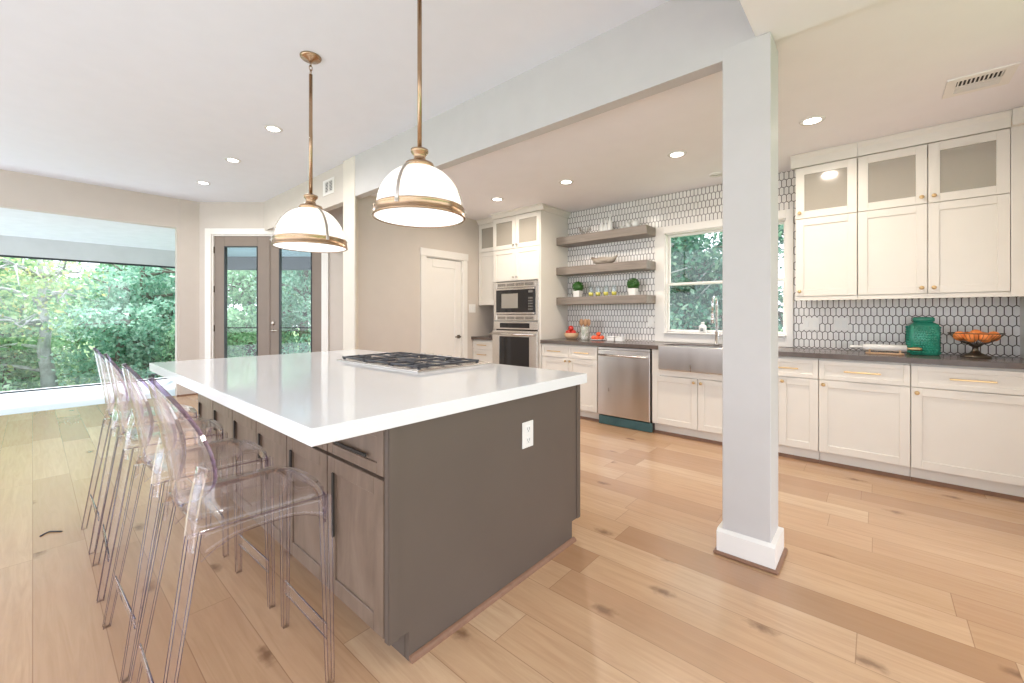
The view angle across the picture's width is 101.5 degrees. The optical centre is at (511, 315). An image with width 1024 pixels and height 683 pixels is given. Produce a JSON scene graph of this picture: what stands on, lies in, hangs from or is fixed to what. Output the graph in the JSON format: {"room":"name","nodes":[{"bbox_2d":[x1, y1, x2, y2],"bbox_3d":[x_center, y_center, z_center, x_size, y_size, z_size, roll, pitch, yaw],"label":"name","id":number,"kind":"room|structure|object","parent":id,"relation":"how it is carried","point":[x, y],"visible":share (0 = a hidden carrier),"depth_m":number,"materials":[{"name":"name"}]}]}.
{"room":"kitchen","nodes":[
{"label":"kitchen","id":0,"kind":"room"},
{"bbox_2d":[0,207,174,250],"bbox_3d":[-7.162,-1.306,5.838,2.330,0.138,4.580,0,0,41],"label":"ceiling","id":1,"kind":"structure","parent":0,"point":[13,222],"depth_m":6.36,"materials":[{"name":"paint"}]},
{"bbox_2d":[0,235,174,266],"bbox_3d":[-7.976,-1.093,6.548,0.130,0.305,4.580,0,0,41],"label":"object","id":2,"kind":"structure","parent":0,"point":[9,245],"depth_m":7.16,"materials":[{"name":"paint"}]},
{"bbox_2d":[0,255,174,393],"bbox_3d":[-8.004,0.142,6.493,0.050,2.165,4.460,0,0,41],"label":"window","id":3,"kind":"structure","parent":2,"relation":"in","point":[10,256],"depth_m":7.11,"materials":[{"name":"clear glass"}]},
{"bbox_2d":[0,377,174,415],"bbox_3d":[-7.230,1.288,5.897,2.550,0.115,4.580,0,0,41],"label":"floor","id":4,"kind":"structure","parent":0,"point":[50,399],"depth_m":6.25,"materials":[{"name":"white"}]},
{"bbox_2d":[0,169,198,395],"bbox_3d":[-6.306,-0.265,4.945,0.135,2.980,4.360,0,0,41],"label":"wall","id":5,"kind":"structure","parent":0,"point":[19,191],"depth_m":6.01,"materials":[{"name":"beige paint"}]},
{"bbox_2d":[227,257,310,269],"bbox_3d":[-3.265,-1.135,9.211,6.800,0.280,0.180,0,0,0],"label":"beam","id":6,"kind":"structure","parent":0,"point":[233,263],"depth_m":9.12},
{"bbox_2d":[227,248,310,256],"bbox_3d":[-3.272,-1.305,7.946,6.814,0.060,2.610,0,0,0],"label":"ceiling","id":7,"kind":"structure","parent":0,"point":[231,252],"depth_m":8.66,"materials":[{"name":"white paint"}]},
{"bbox_2d":[199,202,342,359],"bbox_3d":[-2.815,-0.265,6.561,4.200,2.980,0.120,0,0,0],"label":"wall","id":8,"kind":"structure","parent":0,"point":[211,214],"depth_m":6.50,"materials":[{"name":"beige paint"}]},
{"bbox_2d":[205,228,328,358],"bbox_3d":[-3.803,-0.060,6.546,1.915,2.570,0.150,0,0,0],"label":"door","id":9,"kind":"structure","parent":8,"relation":"in","point":[269,327],"depth_m":6.52,"materials":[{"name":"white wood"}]},
{"bbox_2d":[264,156,357,349],"bbox_3d":[-2.850,-0.265,5.658,3.065,2.980,0.120,0,0,41],"label":"wall","id":10,"kind":"structure","parent":0,"point":[350,201],"depth_m":4.74,"materials":[{"name":"beige paint"}]},
{"bbox_2d":[323,177,334,196],"bbox_3d":[-2.219,-1.552,5.062,0.280,0.185,0.010,0,0,41],"label":"air vent","id":11,"kind":"object","parent":10,"relation":"in","point":[329,184],"visible":1,"depth_m":5.05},
{"bbox_2d":[0,0,669,201],"bbox_3d":[-2.348,-1.815,3.774,7.600,0.120,6.600,0,0,41],"label":"ceiling","id":12,"kind":"structure","parent":0,"point":[153,97],"depth_m":3.06,"materials":[{"name":"white paint"}]},
{"bbox_2d":[225,157,240,162],"bbox_3d":[-3.157,-1.751,4.732,0.156,0.006,0.156,0,0,41],"label":"recessed light","id":13,"kind":"object","parent":12,"relation":"in","point":[234,160],"visible":1,"depth_m":4.73,"materials":[{"name":"white ceramic"}]},
{"bbox_2d":[264,125,282,132],"bbox_3d":[-2.245,-1.751,3.937,0.156,0.006,0.156,0,0,41],"label":"recessed light","id":14,"kind":"object","parent":12,"relation":"in","point":[272,128],"visible":1,"depth_m":3.92,"materials":[{"name":"white ceramic"}]},
{"bbox_2d":[270,51,347,252],"bbox_3d":[-1.365,-1.105,2.841,0.479,1.299,0.472,0,0,41],"label":"pendant lamp","id":15,"kind":"object","parent":12,"relation":"hanging from","point":[306,227],"visible":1,"depth_m":2.74,"materials":[{"name":"white glass"}]},
{"bbox_2d":[273,242,345,251],"bbox_3d":[-1.368,-0.461,2.843,0.446,0.012,0.446,0,0,41],"label":"diffuser","id":16,"kind":"object","parent":15,"relation":"attached to","point":[292,246],"depth_m":2.80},
{"bbox_2d":[371,0,466,227],"bbox_3d":[-0.479,-1.125,2.159,0.479,1.259,0.472,0,0,41],"label":"pendant lamp","id":17,"kind":"object","parent":12,"relation":"hanging from","point":[416,194],"visible":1,"depth_m":2.03,"materials":[{"name":"white glass"}]},
{"bbox_2d":[374,207,462,226],"bbox_3d":[-0.476,-0.501,2.157,0.446,0.012,0.446,0,0,41],"label":"diffuser","id":18,"kind":"object","parent":17,"relation":"attached to","point":[398,216],"depth_m":2.11,"materials":[{"name":"glass"}]},
{"bbox_2d":[358,195,493,358],"bbox_3d":[-0.984,-0.265,5.755,0.150,2.980,2.520,0,0,41],"label":"wall","id":19,"kind":"structure","parent":0,"point":[388,254],"depth_m":5.16,"materials":[{"name":"beige paint"}]},
{"bbox_2d":[420,247,467,357],"bbox_3d":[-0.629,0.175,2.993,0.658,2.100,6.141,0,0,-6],"label":"door","id":20,"kind":"structure","parent":19,"relation":"in","point":[443,279],"depth_m":5.72,"materials":[{"name":"white wood"}]},
{"bbox_2d":[469,304,475,312],"bbox_3d":[-0.580,-0.099,6.097,0.008,0.123,0.135,0,0,41],"label":"light switch","id":21,"kind":"object","parent":19,"relation":"attached to","point":[472,307],"visible":1,"depth_m":6.10,"materials":[{"name":"white plastic"}]},
{"bbox_2d":[476,217,493,304],"bbox_3d":[-0.200,-0.770,6.218,0.417,1.250,0.527,0,0,41],"label":"upper cabinet","id":22,"kind":"object","parent":19,"relation":"attached to","point":[486,284],"visible":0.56,"depth_m":6.12,"materials":[{"name":"white paint"}]},
{"bbox_2d":[0,394,1023,682],"bbox_3d":[-1.356,1.285,2.743,10.450,0.120,7.550,0,0,41],"label":"floor","id":23,"kind":"structure","parent":0,"point":[880,579],"depth_m":1.86,"materials":[{"name":"brown wood"}]},
{"bbox_2d":[81,347,201,554],"bbox_3d":[-2.161,0.701,2.451,0.404,1.048,0.480,0,0,40],"label":"bar stool","id":24,"kind":"object","parent":23,"relation":"on","point":[113,415],"visible":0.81,"depth_m":2.40,"materials":[{"name":"clear plastic"}]},
{"bbox_2d":[92,353,228,602],"bbox_3d":[-1.748,0.701,2.091,0.404,1.048,0.480,0,0,43],"label":"bar stool","id":25,"kind":"object","parent":23,"relation":"on","point":[210,423],"visible":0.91,"depth_m":2.07,"materials":[{"name":"clear plastic"}]},
{"bbox_2d":[102,363,274,682],"bbox_3d":[-1.301,0.701,1.701,0.404,1.048,0.480,0,0,39],"label":"bar stool","id":26,"kind":"object","parent":23,"relation":"on","point":[125,367],"visible":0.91,"depth_m":1.67,"materials":[{"name":"clear plastic"}]},
{"bbox_2d":[198,394,212,480],"bbox_3d":[-1.946,0.802,3.135,0.383,0.846,0.604,0,0,41],"label":"base cabinet","id":27,"kind":"object","parent":23,"relation":"on","point":[205,405],"visible":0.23,"depth_m":2.93,"materials":[{"name":"beige wood"}]},
{"bbox_2d":[213,401,231,498],"bbox_3d":[-1.646,0.802,2.874,0.408,0.846,0.604,0,0,41],"label":"base cabinet","id":28,"kind":"object","parent":23,"relation":"on","point":[222,414],"visible":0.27,"depth_m":2.64,"materials":[{"name":"beige wood"}]},
{"bbox_2d":[128,377,334,682],"bbox_3d":[-0.899,0.701,1.350,0.404,1.048,0.480,0,0,41],"label":"bar stool","id":29,"kind":"object","parent":23,"relation":"on","point":[161,393],"visible":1,"depth_m":1.32,"materials":[{"name":"clear plastic"}]},
{"bbox_2d":[232,410,256,520],"bbox_3d":[-1.337,0.802,2.604,0.408,0.846,0.604,0,0,41],"label":"base cabinet","id":30,"kind":"object","parent":23,"relation":"on","point":[243,427],"visible":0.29,"depth_m":2.37,"materials":[{"name":"beige wood"}]},
{"bbox_2d":[256,422,286,549],"bbox_3d":[-1.029,0.802,2.335,0.408,0.846,0.604,0,0,41],"label":"base cabinet","id":31,"kind":"object","parent":23,"relation":"on","point":[274,442],"visible":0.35,"depth_m":2.11,"materials":[{"name":"beige wood"}]},
{"bbox_2d":[287,436,331,586],"bbox_3d":[-0.718,0.802,2.064,0.413,0.846,0.604,0,0,41],"label":"base cabinet","id":32,"kind":"object","parent":23,"relation":"on","point":[305,530],"visible":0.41,"depth_m":1.83,"materials":[{"name":"beige wood"}]},
{"bbox_2d":[328,430,404,656],"bbox_3d":[-0.404,0.802,1.790,0.416,0.846,0.604,0,0,41],"label":"base cabinet","id":33,"kind":"object","parent":23,"relation":"on","point":[356,465],"visible":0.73,"depth_m":1.55,"materials":[{"name":"beige wood"}]},
{"bbox_2d":[385,384,579,663],"bbox_3d":[-0.022,0.802,1.875,0.042,0.846,1.212,0,0,41],"label":"island end panel","id":34,"kind":"object","parent":23,"relation":"on","point":[471,513],"visible":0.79,"depth_m":1.70,"materials":[{"name":"wood"}]},
{"bbox_2d":[522,420,532,448],"bbox_3d":[0.075,0.564,1.978,0.008,0.122,0.080,0,0,41],"label":"outlet","id":35,"kind":"object","parent":34,"relation":"attached to","point":[527,427],"visible":1,"depth_m":1.97,"materials":[{"name":"white plastic"}]},
{"bbox_2d":[526,425,530,443],"bbox_3d":[0.077,0.564,1.977,0.003,0.082,0.034,0,0,41],"label":"socket","id":36,"kind":"object","parent":35,"relation":"attached to","point":[528,427],"depth_m":1.98,"materials":[{"name":"white plastic"}]},
{"bbox_2d":[473,339,491,362],"bbox_3d":[-0.234,0.789,6.179,0.417,0.872,0.629,0,0,41],"label":"base cabinet","id":37,"kind":"object","parent":23,"relation":"on","point":[482,351],"visible":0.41,"depth_m":5.97,"materials":[{"name":"white paint"}]},
{"bbox_2d":[471,335,491,339],"bbox_3d":[-0.231,0.331,6.182,0.419,0.040,0.623,0,0,41],"label":"countertop","id":38,"kind":"structure","parent":37,"relation":"on","point":[490,336],"depth_m":5.99,"materials":[{"name":"grey stone"}]},
{"bbox_2d":[490,203,570,368],"bbox_3d":[0.251,-0.085,5.738,0.888,2.620,0.657,0,0,41],"label":"oven tower","id":39,"kind":"object","parent":23,"relation":"on","point":[525,248],"visible":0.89,"depth_m":5.51,"materials":[{"name":"white paint"}]},
{"bbox_2d":[489,321,538,367],"bbox_3d":[0.180,0.450,5.695,0.778,0.730,0.621,0,0,41],"label":"oven","id":40,"kind":"object","parent":39,"relation":"in","point":[514,343],"visible":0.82,"depth_m":5.49,"materials":[{"name":"silver metal"}]},
{"bbox_2d":[494,280,538,320],"bbox_3d":[0.183,-0.185,5.699,0.778,0.516,0.472,0,0,41],"label":"microwave","id":41,"kind":"object","parent":39,"relation":"in","point":[511,299],"visible":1,"depth_m":5.50,"materials":[{"name":"silver metal"}]},
{"bbox_2d":[542,343,598,421],"bbox_3d":[0.858,0.789,5.227,0.788,0.872,0.629,0,0,41],"label":"base cabinet","id":42,"kind":"object","parent":23,"relation":"on","point":[561,357],"visible":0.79,"depth_m":4.90,"materials":[{"name":"white paint"}]},
{"bbox_2d":[598,346,654,432],"bbox_3d":[1.378,0.787,4.735,0.630,0.868,0.652,0,0,41],"label":"dishwasher","id":43,"kind":"object","parent":23,"relation":"on","point":[624,374],"visible":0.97,"depth_m":4.51,"materials":[{"name":"silver metal"}]},
{"bbox_2d":[652,349,721,444],"bbox_3d":[1.979,0.789,4.251,0.906,0.872,0.626,0,0,41],"label":"base cabinet","id":44,"kind":"object","parent":23,"relation":"on","point":[688,405],"visible":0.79,"depth_m":4.12,"materials":[{"name":"white paint"}]},
{"bbox_2d":[713,32,787,574],"bbox_3d":[1.231,-0.070,2.160,0.289,2.591,0.279,0,0,41],"label":"support column","id":45,"kind":"structure","parent":23,"relation":"on","point":[749,533],"depth_m":2.08,"materials":[{"name":"grey paint"}]},
{"bbox_2d":[778,356,818,462],"bbox_3d":[2.504,0.789,3.790,0.488,0.872,0.629,0,0,41],"label":"base cabinet","id":46,"kind":"object","parent":23,"relation":"on","point":[798,377],"visible":0.49,"depth_m":3.51,"materials":[{"name":"white paint"}]},
{"bbox_2d":[819,358,909,479],"bbox_3d":[2.895,0.789,3.450,0.544,0.872,0.629,0,0,41],"label":"base cabinet","id":47,"kind":"object","parent":23,"relation":"on","point":[864,406],"visible":0.99,"depth_m":3.23,"materials":[{"name":"white paint"}]},
{"bbox_2d":[910,363,1023,501],"bbox_3d":[3.330,0.789,3.070,0.607,0.872,0.629,0,0,41],"label":"base cabinet","id":48,"kind":"object","parent":23,"relation":"on","point":[967,423],"visible":0.99,"depth_m":2.88,"materials":[{"name":"white paint"}]},
{"bbox_2d":[540,338,1023,369],"bbox_3d":[2.062,0.331,4.182,3.985,0.040,0.624,0,0,41],"label":"countertop","id":49,"kind":"structure","parent":48,"relation":"on","point":[1005,362],"depth_m":3.30,"materials":[{"name":"grey stone"}]},
{"bbox_2d":[564,333,578,338],"bbox_3d":[0.771,0.271,5.432,0.188,0.080,0.188,0,0,41],"label":"wooden bowl","id":50,"kind":"object","parent":49,"relation":"on","point":[567,335],"visible":0.88,"depth_m":5.36,"materials":[{"name":"brown wood"}]},
{"bbox_2d":[580,327,588,339],"bbox_3d":[0.928,0.229,5.322,0.114,0.163,0.114,0,0,41],"label":"utensil crock","id":51,"kind":"object","parent":49,"relation":"on","point":[584,330],"visible":1,"depth_m":5.27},
{"bbox_2d":[658,344,721,374],"bbox_3d":[1.910,0.427,4.149,0.767,0.245,0.435,0,0,41],"label":"farmhouse sink","id":52,"kind":"object","parent":49,"relation":"in","point":[686,358],"visible":0.77,"depth_m":4.03,"materials":[{"name":"silver metal"}]},
{"bbox_2d":[667,344,721,347],"bbox_3d":[1.920,0.427,4.161,0.767,0.215,0.405,0,0,41],"label":"basin","id":53,"kind":"object","parent":52,"relation":"in","point":[673,344],"depth_m":4.33,"materials":[{"name":"silver metal"}]},
{"bbox_2d":[711,296,721,344],"bbox_3d":[2.119,0.055,4.296,0.125,0.512,0.196,0,0,41],"label":"faucet","id":54,"kind":"object","parent":49,"relation":"on","point":[717,335],"visible":0.98,"depth_m":4.35,"materials":[{"name":"silver metal"}]},
{"bbox_2d":[865,349,903,354],"bbox_3d":[2.966,0.292,3.331,0.230,0.036,0.070,0,0,41],"label":"cradle","id":55,"kind":"object","parent":49,"relation":"on","point":[869,352],"visible":0.96,"depth_m":3.32,"materials":[{"name":"brown wood"}]},
{"bbox_2d":[850,344,921,351],"bbox_3d":[2.966,0.261,3.331,0.430,0.054,0.054,0,0,41],"label":"rolling pin","id":56,"kind":"object","parent":55,"relation":"on","point":[874,347],"visible":1,"depth_m":3.31,"materials":[{"name":"white stone"}]},
{"bbox_2d":[905,317,940,355],"bbox_3d":[3.242,0.163,3.302,0.184,0.296,0.184,0,0,33],"label":"jar","id":57,"kind":"object","parent":49,"relation":"on","point":[922,332],"visible":0.94,"depth_m":3.24,"materials":[{"name":"ceramic"}]},
{"bbox_2d":[947,332,1004,358],"bbox_3d":[3.402,0.221,3.070,0.290,0.180,0.290,0,0,41],"label":"fruit stand","id":58,"kind":"object","parent":49,"relation":"on","point":[975,353],"visible":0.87,"depth_m":3.04,"materials":[{"name":"brown metal"}]},
{"bbox_2d":[953,331,964,340],"bbox_3d":[3.327,0.155,3.109,0.072,0.074,0.072,0,0,41],"label":"orange","id":59,"kind":"object","parent":58,"relation":"in","point":[955,336],"visible":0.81,"depth_m":3.10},
{"bbox_2d":[964,332,977,341],"bbox_3d":[3.338,0.162,3.039,0.072,0.074,0.072,0,0,41],"label":"orange","id":60,"kind":"object","parent":58,"relation":"in","point":[972,336],"visible":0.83,"depth_m":3.02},
{"bbox_2d":[947,332,1004,344],"bbox_3d":[3.402,0.174,3.070,0.290,0.086,0.290,0,0,41],"label":"wire bowl","id":61,"kind":"object","parent":58,"relation":"on","point":[970,343],"depth_m":3.02,"materials":[{"name":"brown metal"}]},
{"bbox_2d":[978,333,992,342],"bbox_3d":[3.394,0.162,3.000,0.072,0.074,0.072,0,0,41],"label":"orange","id":62,"kind":"object","parent":58,"relation":"in","point":[989,337],"visible":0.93,"depth_m":2.98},
{"bbox_3d":[-0.765,0.802,2.919,2.448,0.846,0.619,0,0,41],"label":"cabinet","id":63,"kind":"object","parent":23,"relation":"on","visible":0},
{"bbox_2d":[149,349,586,446],"bbox_3d":[-1.025,0.351,2.592,2.517,0.053,1.512,0,0,41],"label":"countertop","id":64,"kind":"structure","parent":63,"relation":"on","point":[313,399],"depth_m":1.85,"materials":[{"name":"white stone"}]},
{"bbox_2d":[337,352,490,372],"bbox_3d":[-0.695,0.306,2.889,0.955,0.036,0.600,0,0,41],"label":"gas cooktop","id":65,"kind":"object","parent":64,"relation":"in","point":[404,361],"visible":1,"depth_m":2.74,"materials":[{"name":"silver metal"}]},
{"bbox_2d":[355,0,754,199],"bbox_3d":[-0.279,-1.532,3.407,4.000,0.445,0.093,0,0,41],"label":"beam","id":66,"kind":"structure","parent":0,"point":[675,43],"depth_m":2.71,"materials":[{"name":"grey paint"}]},
{"bbox_2d":[371,0,1023,219],"bbox_3d":[0.179,-1.617,1.802,6.900,0.500,6.950,0,0,41],"label":"ceiling","id":67,"kind":"structure","parent":0,"point":[883,68],"depth_m":2.79,"materials":[{"name":"white paint"}]},
{"bbox_2d":[559,179,573,183],"bbox_3d":[0.569,-1.393,4.381,0.156,0.006,0.156,0,0,41],"label":"recessed light","id":68,"kind":"object","parent":67,"relation":"in","point":[566,181],"visible":1,"depth_m":4.36,"materials":[{"name":"white ceramic"}]},
{"bbox_2d":[667,151,686,157],"bbox_3d":[1.431,-1.393,3.628,0.156,0.006,0.156,0,0,41],"label":"recessed light","id":69,"kind":"object","parent":67,"relation":"in","point":[675,154],"visible":1,"depth_m":3.62,"materials":[{"name":"white ceramic"}]},
{"bbox_2d":[709,172,721,176],"bbox_3d":[2.022,-1.391,4.142,0.132,0.011,0.132,0,0,41],"label":"ceiling vent","id":70,"kind":"object","parent":67,"relation":"attached to","point":[715,174],"visible":0.94,"depth_m":4.14,"materials":[{"name":"white plastic"}]},
{"bbox_2d":[799,115,825,125],"bbox_3d":[2.152,-1.393,2.999,0.156,0.006,0.156,0,0,41],"label":"recessed light","id":71,"kind":"object","parent":67,"relation":"in","point":[812,120],"visible":1,"depth_m":2.99,"materials":[{"name":"white ceramic"}]},
{"bbox_2d":[942,62,1019,98],"bbox_3d":[2.782,-1.391,2.496,0.280,0.009,0.270,0,0,41],"label":"ceiling vent","id":72,"kind":"object","parent":67,"relation":"in","point":[1002,75],"visible":1,"depth_m":2.48,"materials":[{"name":"metal"}]},
{"bbox_2d":[568,170,1019,356],"bbox_3d":[1.837,-0.086,4.881,5.550,2.622,0.130,0,0,41],"label":"wall","id":73,"kind":"structure","parent":0,"point":[870,321],"depth_m":4.11,"materials":[{"name":"white tile"}]},
{"bbox_2d":[556,225,655,247],"bbox_3d":[1.140,-0.970,5.216,1.234,0.100,0.279,0,0,41],"label":"floating shelf","id":74,"kind":"object","parent":73,"relation":"attached to","point":[642,231],"visible":1,"depth_m":5.09,"materials":[{"name":"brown wood"}]},
{"bbox_2d":[607,215,612,229],"bbox_3d":[1.211,-1.135,5.168,0.072,0.230,0.071,0,0,41],"label":"ceramic bottle","id":75,"kind":"object","parent":74,"relation":"on","point":[609,224],"visible":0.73,"depth_m":5.14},
{"bbox_2d":[556,260,655,276],"bbox_3d":[1.140,-0.575,5.216,1.234,0.100,0.279,0,0,41],"label":"floating shelf","id":76,"kind":"object","parent":73,"relation":"attached to","point":[638,265],"visible":1,"depth_m":5.04,"materials":[{"name":"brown wood"}]},
{"bbox_2d":[591,255,617,263],"bbox_3d":[1.145,-0.682,5.199,0.370,0.116,0.170,0,0,41],"label":"bowl","id":77,"kind":"object","parent":76,"relation":"on","point":[600,260],"visible":0.82,"depth_m":5.13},
{"bbox_2d":[556,295,655,304],"bbox_3d":[1.140,-0.183,5.216,1.234,0.096,0.279,0,0,41],"label":"floating shelf","id":78,"kind":"object","parent":73,"relation":"attached to","point":[621,299],"visible":1,"depth_m":5.02,"materials":[{"name":"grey wood"}]},
{"bbox_2d":[572,281,583,296],"bbox_3d":[0.858,-0.339,5.449,0.154,0.216,0.161,0,0,41],"label":"potted topiary","id":79,"kind":"object","parent":78,"relation":"on","point":[578,287],"visible":0.99,"depth_m":5.41,"materials":[{"name":"green plant"}]},
{"bbox_2d":[573,291,582,296],"bbox_3d":[0.859,-0.274,5.448,0.094,0.085,0.094,0,0,41],"label":"pot","id":80,"kind":"object","parent":79,"relation":"on","point":[576,293],"depth_m":5.42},
{"bbox_2d":[627,278,639,294],"bbox_3d":[1.431,-0.338,4.946,0.159,0.213,0.158,0,0,41],"label":"potted topiary","id":81,"kind":"object","parent":78,"relation":"on","point":[633,283],"visible":1,"depth_m":4.91,"materials":[{"name":"green plant"}]},
{"bbox_2d":[628,288,637,294],"bbox_3d":[1.431,-0.274,4.949,0.094,0.085,0.094,0,0,41],"label":"pot","id":82,"kind":"object","parent":81,"relation":"on","point":[631,291],"depth_m":4.92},
{"bbox_2d":[648,317,653,326],"bbox_3d":[1.646,0.083,4.955,0.075,0.115,0.008,0,0,41],"label":"outlet","id":83,"kind":"object","parent":73,"relation":"attached to","point":[650,319],"visible":1,"depth_m":4.95,"materials":[{"name":"white plastic"}]},
{"bbox_2d":[655,208,793,346],"bbox_3d":[2.220,-0.358,4.499,1.360,1.334,0.180,0,0,41],"label":"window","id":84,"kind":"structure","parent":73,"relation":"in","point":[663,333],"depth_m":4.65,"materials":[{"name":"white wood"}]},
{"bbox_2d":[699,322,706,332],"bbox_3d":[2.078,0.135,4.556,0.076,0.120,0.078,0,0,41],"label":"soap bottle","id":85,"kind":"object","parent":84,"relation":"on","point":[702,328],"visible":1,"depth_m":4.53,"materials":[{"name":"plastic"}]},
{"bbox_2d":[803,318,818,329],"bbox_3d":[2.813,0.083,3.936,0.127,0.115,0.008,0,0,41],"label":"outlet","id":86,"kind":"object","parent":73,"relation":"attached to","point":[808,323],"visible":1,"depth_m":3.94,"materials":[{"name":"white plastic"}]},
{"bbox_2d":[790,142,857,300],"bbox_3d":[2.759,-0.761,3.688,0.452,1.268,0.449,0,0,41],"label":"upper cabinet","id":87,"kind":"object","parent":73,"relation":"attached to","point":[826,179],"visible":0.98,"depth_m":3.56,"materials":[{"name":"white paint"}]},
{"bbox_2d":[833,318,847,330],"bbox_3d":[2.979,0.083,3.791,0.105,0.115,0.008,0,0,41],"label":"outlet","id":88,"kind":"object","parent":73,"relation":"attached to","point":[840,324],"visible":1,"depth_m":3.79,"materials":[{"name":"white plastic"}]},
{"bbox_2d":[858,110,1011,299],"bbox_3d":[3.235,-0.761,3.272,0.808,1.268,0.449,0,0,41],"label":"upper cabinet","id":89,"kind":"object","parent":73,"relation":"attached to","point":[934,201],"visible":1,"depth_m":3.14,"materials":[{"name":"white paint"}]},
{"bbox_2d":[1020,296,1023,357],"bbox_3d":[3.329,-0.086,2.484,0.150,2.622,1.520,0,0,41],"label":"wall","id":90,"kind":"structure","parent":0,"point":[1021,297],"depth_m":3.05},
{"bbox_2d":[1010,106,1023,296],"bbox_3d":[3.449,-0.761,2.820,0.108,1.268,0.075,0,0,41],"label":"trim","id":91,"kind":"structure","parent":90,"relation":"attached to","point":[1017,118],"depth_m":2.85,"materials":[{"name":"white paint"}]},
{"label":"outside","id":92,"kind":"structure","parent":0,"visible":0},
{"bbox_2d":[10,328,782,389],"bbox_3d":[-4.728,1.925,17.397,90.000,0.400,100.000,0,0,41],"label":"ground","id":93,"kind":"structure","parent":92,"point":[90,347],"depth_m":11.95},
{"bbox_2d":[0,322,19,391],"bbox_3d":[-10.542,0.833,7.371,2.434,2.530,2.617,0,0,32],"label":"shrub","id":94,"kind":"object","parent":93,"relation":"on","point":[7,386],"visible":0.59,"depth_m":8.25,"materials":[{"name":"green plant"}]},
{"bbox_2d":[0,307,95,391],"bbox_3d":[-11.149,0.806,9.305,2.711,2.200,2.785,0,0,-24],"label":"shrub","id":95,"kind":"object","parent":93,"relation":"on","point":[22,376],"visible":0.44,"depth_m":9.30,"materials":[{"name":"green plant"}]},
{"bbox_2d":[0,258,105,386],"bbox_3d":[-12.546,-1.089,9.837,3.979,5.689,4.591,0,0,-24],"label":"leafy tree","id":96,"kind":"object","parent":93,"relation":"on","point":[18,288],"visible":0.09,"depth_m":10.25,"materials":[{"name":"green plant"}]},
{"bbox_2d":[0,257,118,387],"bbox_3d":[-10.384,0.032,8.882,3.596,3.414,3.058,0,0,41],"label":"leafy tree","id":97,"kind":"object","parent":93,"relation":"on","point":[48,377],"visible":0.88,"depth_m":8.96,"materials":[{"name":"green plant"}]},
{"bbox_2d":[8,264,173,359],"bbox_3d":[-15.000,-2.232,15.232,5.752,8.019,7.043,0,0,22],"label":"leafy tree","id":98,"kind":"object","parent":93,"relation":"on","point":[73,298],"visible":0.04,"depth_m":14.75,"materials":[{"name":"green plant"}]},
{"bbox_2d":[43,298,174,385],"bbox_3d":[-8.822,0.747,9.424,2.360,2.304,2.503,0,0,-13],"label":"shrub","id":99,"kind":"object","parent":93,"relation":"on","point":[130,344],"visible":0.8,"depth_m":9.13,"materials":[{"name":"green plant"}]},
{"bbox_2d":[57,265,229,384],"bbox_3d":[-9.544,0.047,10.743,3.415,3.402,3.285,0,0,10],"label":"leafy tree","id":100,"kind":"object","parent":93,"relation":"on","point":[145,288],"visible":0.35,"depth_m":10.19,"materials":[{"name":"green plant"}]},
{"bbox_2d":[86,264,256,359],"bbox_3d":[-10.205,-1.194,13.133,4.950,5.899,4.357,0,0,41],"label":"leafy tree","id":101,"kind":"object","parent":93,"relation":"on","point":[121,267],"visible":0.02,"depth_m":11.90,"materials":[{"name":"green plant"}]},
{"bbox_2d":[154,304,256,361],"bbox_3d":[-7.562,0.789,10.599,2.408,2.153,2.454,0,0,-12],"label":"shrub","id":102,"kind":"object","parent":93,"relation":"on","point":[236,320],"visible":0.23,"depth_m":10.79,"materials":[{"name":"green plant"}]},
{"bbox_2d":[227,270,310,356],"bbox_3d":[-8.162,-0.541,13.070,3.237,4.564,3.528,0,0,41],"label":"leafy tree","id":103,"kind":"object","parent":93,"relation":"on","point":[239,278],"visible":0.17,"depth_m":12.32,"materials":[{"name":"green plant"}]},
{"bbox_2d":[228,271,310,353],"bbox_3d":[-9.742,-2.209,17.782,6.364,7.903,6.289,0,0,4],"label":"leafy tree","id":104,"kind":"object","parent":93,"relation":"on","point":[291,271],"visible":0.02,"depth_m":17.68,"materials":[{"name":"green plant"}]},
{"bbox_2d":[245,270,310,353],"bbox_3d":[-6.209,-0.418,12.418,3.426,4.327,2.981,0,0,18],"label":"leafy tree","id":105,"kind":"object","parent":93,"relation":"on","point":[300,316],"visible":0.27,"depth_m":12.14,"materials":[{"name":"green plant"}]},
{"bbox_2d":[282,328,310,353],"bbox_3d":[-5.183,0.940,11.379,2.771,2.384,2.464,0,0,-3],"label":"shrub","id":106,"kind":"object","parent":93,"relation":"on","point":[300,347],"visible":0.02,"depth_m":11.22,"materials":[{"name":"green plant"}]},
{"bbox_2d":[670,233,721,329],"bbox_3d":[3.222,-0.159,8.609,3.063,4.636,3.380,0,0,21],"label":"leafy tree","id":107,"kind":"object","parent":93,"relation":"on","point":[692,241],"visible":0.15,"depth_m":7.78,"materials":[{"name":"green plant"}]},
{"bbox_2d":[670,291,721,329],"bbox_3d":[2.856,0.688,7.529,2.140,2.345,2.764,0,0,3],"label":"shrub","id":108,"kind":"object","parent":93,"relation":"on","point":[690,320],"visible":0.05,"depth_m":7.24,"materials":[{"name":"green plant"}]},
{"bbox_2d":[670,235,782,329],"bbox_3d":[4.802,-1.470,11.241,4.948,6.469,4.766,0,0,33],"label":"leafy tree","id":109,"kind":"object","parent":93,"relation":"on","point":[699,240],"visible":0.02,"depth_m":10.45,"materials":[{"name":"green plant"}]},
{"bbox_2d":[671,224,783,331],"bbox_3d":[4.278,-0.384,7.878,3.404,4.372,2.924,0,0,29],"label":"leafy tree","id":110,"kind":"object","parent":93,"relation":"on","point":[717,254],"visible":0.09,"depth_m":7.67,"materials":[{"name":"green plant"}]},
{"bbox_2d":[778,226,783,331],"bbox_3d":[5.642,-0.464,7.074,3.924,4.431,3.106,0,0,41],"label":"leafy tree","id":111,"kind":"object","parent":93,"relation":"on","point":[779,228],"visible":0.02,"depth_m":6.97,"materials":[{"name":"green plant"}]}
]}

